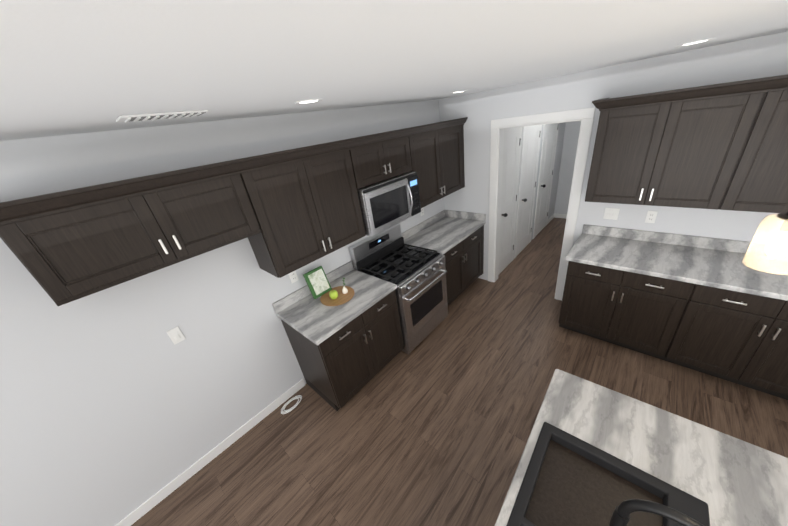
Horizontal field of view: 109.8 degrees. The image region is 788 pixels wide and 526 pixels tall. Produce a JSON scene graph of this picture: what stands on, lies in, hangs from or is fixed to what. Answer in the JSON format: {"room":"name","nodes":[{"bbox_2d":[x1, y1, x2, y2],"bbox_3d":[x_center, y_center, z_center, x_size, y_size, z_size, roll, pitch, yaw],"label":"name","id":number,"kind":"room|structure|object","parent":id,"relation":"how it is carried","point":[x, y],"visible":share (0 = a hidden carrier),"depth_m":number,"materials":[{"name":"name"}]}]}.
{"room":"kitchen","nodes":[
{"label":"kitchen","id":0,"kind":"room"},
{"bbox_2d":[0,100,444,525],"bbox_3d":[-2.437,0.983,1.155,0.150,2.445,9.620,16,36,40],"label":"wall","id":1,"kind":"structure","parent":0,"point":[117,405],"depth_m":1.80,"materials":[{"name":"white paint"}]},
{"bbox_2d":[0,159,263,305],"bbox_3d":[-1.377,-0.254,1.572,0.342,0.453,0.980,16,36,40],"label":"upper cabinet","id":2,"kind":"object","parent":1,"relation":"attached to","point":[76,243],"depth_m":1.38,"materials":[{"name":"brown wood"}]},
{"bbox_2d":[166,326,185,344],"bbox_3d":[-1.516,0.506,1.928,0.010,0.116,0.070,16,36,40],"label":"electrical outlet","id":3,"kind":"object","parent":1,"relation":"attached to","point":[175,335],"visible":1,"depth_m":1.93,"materials":[{"name":"white plastic"}]},
{"bbox_2d":[114,379,305,525],"bbox_3d":[-3.163,2.636,0.746,0.013,0.092,6.765,16,36,40],"label":"baseboard","id":4,"kind":"structure","parent":1,"relation":"attached to","point":[144,508],"depth_m":2.26,"materials":[{"name":"white wood"}]},
{"bbox_2d":[289,271,298,282],"bbox_3d":[-0.908,0.120,2.500,0.008,0.116,0.070,16,36,40],"label":"outlet","id":5,"kind":"object","parent":1,"relation":"attached to","point":[293,276],"visible":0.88,"depth_m":2.50,"materials":[{"name":"white plastic"}]},
{"bbox_2d":[240,138,365,277],"bbox_3d":[-0.733,-0.475,2.238,0.342,0.838,0.885,16,36,40],"label":"upper cabinet","id":6,"kind":"object","parent":1,"relation":"attached to","point":[285,212],"depth_m":2.08,"materials":[{"name":"brown wood"}]},
{"bbox_2d":[272,210,443,313],"bbox_3d":[-0.142,-0.173,3.269,0.020,0.100,2.736,16,36,40],"label":"backsplash","id":7,"kind":"structure","parent":1,"relation":"attached to","point":[282,304],"depth_m":2.82,"materials":[{"name":"grey stone"}]},
{"bbox_2d":[352,127,415,187],"bbox_3d":[-0.216,-1.010,2.654,0.342,0.408,0.765,16,36,40],"label":"upper cabinet","id":8,"kind":"object","parent":1,"relation":"attached to","point":[382,156],"depth_m":2.52,"materials":[{"name":"brown wood"}]},
{"bbox_2d":[357,172,420,236],"bbox_3d":[-0.114,-0.624,2.805,0.463,0.432,0.757,16,36,40],"label":"microwave","id":9,"kind":"object","parent":8,"relation":"attached to","point":[388,203],"visible":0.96,"depth_m":2.62,"materials":[{"name":"silver metal"}]},
{"bbox_2d":[412,118,464,207],"bbox_3d":[0.420,-1.204,3.319,0.342,0.838,1.066,16,36,40],"label":"upper cabinet","id":10,"kind":"object","parent":1,"relation":"attached to","point":[437,148],"depth_m":3.18,"materials":[{"name":"brown wood"}]},
{"bbox_2d":[0,0,787,140],"bbox_3d":[1.404,0.021,-0.950,8.200,0.100,12.900,16,36,40],"label":"ceiling","id":11,"kind":"structure","parent":0,"point":[67,67],"depth_m":0.70,"materials":[{"name":"white paint"}]},
{"bbox_2d":[116,110,207,122],"bbox_3d":[-1.025,-0.653,1.234,0.170,0.012,0.320,16,36,40],"label":"ceiling vent","id":12,"kind":"object","parent":11,"relation":"in","point":[146,117],"visible":1,"depth_m":1.19,"materials":[{"name":"white metal"}]},
{"bbox_2d":[294,99,322,104],"bbox_3d":[-0.479,-0.906,1.555,0.164,0.006,0.164,16,36,40],"label":"recessed light","id":13,"kind":"object","parent":11,"relation":"in","point":[309,101],"visible":1,"depth_m":1.54,"materials":[{"name":"white"}]},
{"bbox_2d":[675,38,715,46],"bbox_3d":[1.722,-1.260,1.583,0.164,0.006,0.164,16,36,40],"label":"recessed light","id":14,"kind":"object","parent":11,"relation":"in","point":[695,42],"visible":1,"depth_m":1.57,"materials":[{"name":"white"}]},
{"bbox_2d":[742,211,787,274],"bbox_3d":[1.189,-0.324,0.745,0.128,0.756,0.128,16,36,40],"label":"pendant light","id":15,"kind":"object","parent":11,"relation":"hanging from","point":[777,247],"visible":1,"depth_m":0.88,"materials":[{"name":"white glass"}]},
{"bbox_2d":[131,217,787,525],"bbox_3d":[1.750,2.268,0.195,8.200,0.100,12.900,16,36,40],"label":"floor","id":16,"kind":"structure","parent":0,"point":[434,427],"depth_m":2.28,"materials":[{"name":"brown wood"}]},
{"bbox_2d":[281,395,301,413],"bbox_3d":[-0.985,1.359,2.661,0.114,0.024,0.224,16,36,40],"label":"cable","id":17,"kind":"object","parent":16,"relation":"on","point":[291,408],"visible":1,"depth_m":2.65,"materials":[{"name":"white plastic"}]},
{"bbox_2d":[282,290,403,410],"bbox_3d":[-0.448,0.743,2.756,0.618,0.885,0.885,16,36,40],"label":"base cabinet","id":18,"kind":"object","parent":16,"relation":"on","point":[346,352],"depth_m":2.48,"materials":[{"name":"brown wood"}]},
{"bbox_2d":[276,270,395,345],"bbox_3d":[-0.508,0.339,2.531,0.646,0.040,0.905,16,36,40],"label":"countertop","id":19,"kind":"structure","parent":18,"relation":"on","point":[309,317],"depth_m":2.39,"materials":[{"name":"grey stone"}]},
{"bbox_2d":[303,266,354,305],"bbox_3d":[-0.560,0.188,2.512,0.381,0.257,0.316,16,36,40],"label":"decorative tray","id":20,"kind":"object","parent":19,"relation":"on","point":[317,281],"visible":1,"depth_m":2.53,"materials":[{"name":"brown wood"}]},
{"bbox_2d":[348,224,447,353],"bbox_3d":[0.124,0.277,3.164,0.735,1.185,0.760,16,36,40],"label":"range","id":21,"kind":"object","parent":16,"relation":"on","point":[417,276],"visible":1,"depth_m":2.98,"materials":[{"name":"silver metal"}]},
{"bbox_2d":[410,226,483,305],"bbox_3d":[0.706,0.013,3.838,0.618,0.885,1.061,16,36,40],"label":"base cabinet","id":22,"kind":"object","parent":16,"relation":"on","point":[464,263],"depth_m":3.61,"materials":[{"name":"brown wood"}]},
{"bbox_2d":[404,218,485,253],"bbox_3d":[0.653,-0.395,3.620,0.646,0.040,1.061,16,36,40],"label":"countertop","id":23,"kind":"structure","parent":22,"relation":"on","point":[441,236],"depth_m":3.53,"materials":[{"name":"grey stone"}]},
{"bbox_2d":[558,260,709,363],"bbox_3d":[2.269,0.329,2.744,0.915,0.885,0.618,16,36,40],"label":"base cabinet","id":24,"kind":"object","parent":16,"relation":"on","point":[648,315],"depth_m":2.48,"materials":[{"name":"brown wood"}]},
{"bbox_2d":[566,232,787,299],"bbox_3d":[2.475,0.005,2.283,1.712,0.040,0.646,16,36,40],"label":"countertop","id":25,"kind":"structure","parent":24,"relation":"on","point":[708,267],"depth_m":2.28,"materials":[{"name":"grey stone"}]},
{"bbox_2d":[495,369,787,525],"bbox_3d":[0.702,1.300,0.799,0.908,1.350,1.855,15,35,38],"label":"kitchen island","id":26,"kind":"object","parent":16,"relation":"on","point":[593,454],"visible":1,"depth_m":1.10,"materials":[{"name":"grey stone"}]},
{"bbox_2d":[495,421,758,525],"bbox_3d":[0.654,1.066,0.913,0.531,0.200,0.854,15,35,38],"label":"sink","id":27,"kind":"object","parent":26,"relation":"in","point":[565,478],"depth_m":1.08,"materials":[{"name":"grey"}]},
{"bbox_2d":[609,499,744,525],"bbox_3d":[0.677,0.829,0.691,0.243,0.412,0.290,15,35,38],"label":"faucet","id":28,"kind":"object","parent":26,"relation":"on","point":[621,516],"depth_m":0.71,"materials":[{"name":"black metal"}]},
{"bbox_2d":[677,288,787,399],"bbox_3d":[2.844,0.496,2.243,0.906,0.885,0.618,16,36,40],"label":"base cabinet","id":29,"kind":"object","parent":16,"relation":"on","point":[716,307],"depth_m":2.07,"materials":[{"name":"brown wood"}]},
{"bbox_2d":[514,122,565,251],"bbox_3d":[2.306,-1.497,4.582,0.120,2.445,3.000,16,36,40],"label":"wall","id":30,"kind":"structure","parent":0,"point":[561,132],"depth_m":5.21,"materials":[{"name":"white paint"}]},
{"bbox_2d":[488,107,595,300],"bbox_3d":[2.610,-1.204,4.249,0.990,2.145,3.017,16,36,40],"label":"door frame","id":31,"kind":"structure","parent":30,"relation":"attached to","point":[526,166],"depth_m":3.79,"materials":[{"name":"white wood"}]},
{"bbox_2d":[555,121,580,213],"bbox_3d":[3.658,-1.985,5.130,0.960,2.445,0.120,16,36,40],"label":"wall","id":32,"kind":"structure","parent":0,"point":[567,144],"depth_m":5.39,"materials":[{"name":"white paint"}]},
{"bbox_2d":[554,213,566,218],"bbox_3d":[3.763,-0.923,5.628,0.930,0.092,0.013,16,36,40],"label":"baseboard","id":33,"kind":"structure","parent":32,"relation":"attached to","point":[556,215],"depth_m":5.84,"materials":[{"name":"white"}]},
{"bbox_2d":[439,31,787,279],"bbox_3d":[3.711,-0.137,1.490,8.000,2.445,0.120,16,36,40],"label":"wall","id":34,"kind":"structure","parent":0,"point":[757,57],"depth_m":2.51,"materials":[{"name":"white paint"}]},
{"bbox_2d":[444,210,485,221],"bbox_3d":[0.996,-0.673,3.905,0.626,0.100,0.019,16,36,40],"label":"backsplash","id":35,"kind":"structure","parent":34,"relation":"attached to","point":[447,213],"depth_m":3.90,"materials":[{"name":"grey stone"}]},
{"bbox_2d":[603,208,619,219],"bbox_3d":[2.180,-0.493,2.777,0.116,0.116,0.010,16,36,40],"label":"light switch","id":36,"kind":"object","parent":34,"relation":"attached to","point":[611,213],"visible":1,"depth_m":2.77,"materials":[{"name":"white plastic"}]},
{"bbox_2d":[645,211,657,222],"bbox_3d":[2.402,-0.430,2.585,0.070,0.116,0.008,16,36,40],"label":"outlet","id":37,"kind":"object","parent":34,"relation":"attached to","point":[651,216],"visible":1,"depth_m":2.58,"materials":[{"name":"white plastic"}]},
{"bbox_2d":[582,224,787,259],"bbox_3d":[2.673,-0.188,2.446,1.712,0.100,0.020,16,36,40],"label":"backsplash","id":38,"kind":"structure","parent":34,"relation":"attached to","point":[591,230],"depth_m":2.51,"materials":[{"name":"grey stone"}]},
{"bbox_2d":[585,74,787,210],"bbox_3d":[2.176,-0.917,2.224,0.914,0.838,0.342,16,36,40],"label":"upper cabinet","id":39,"kind":"object","parent":34,"relation":"attached to","point":[722,146],"depth_m":2.04,"materials":[{"name":"brown wood"}]},
{"bbox_2d":[737,94,787,212],"bbox_3d":[2.752,-0.750,1.722,0.906,0.838,0.342,16,36,40],"label":"upper cabinet","id":40,"kind":"object","parent":34,"relation":"attached to","point":[767,190],"depth_m":1.84,"materials":[{"name":"brown wood"}]}
]}

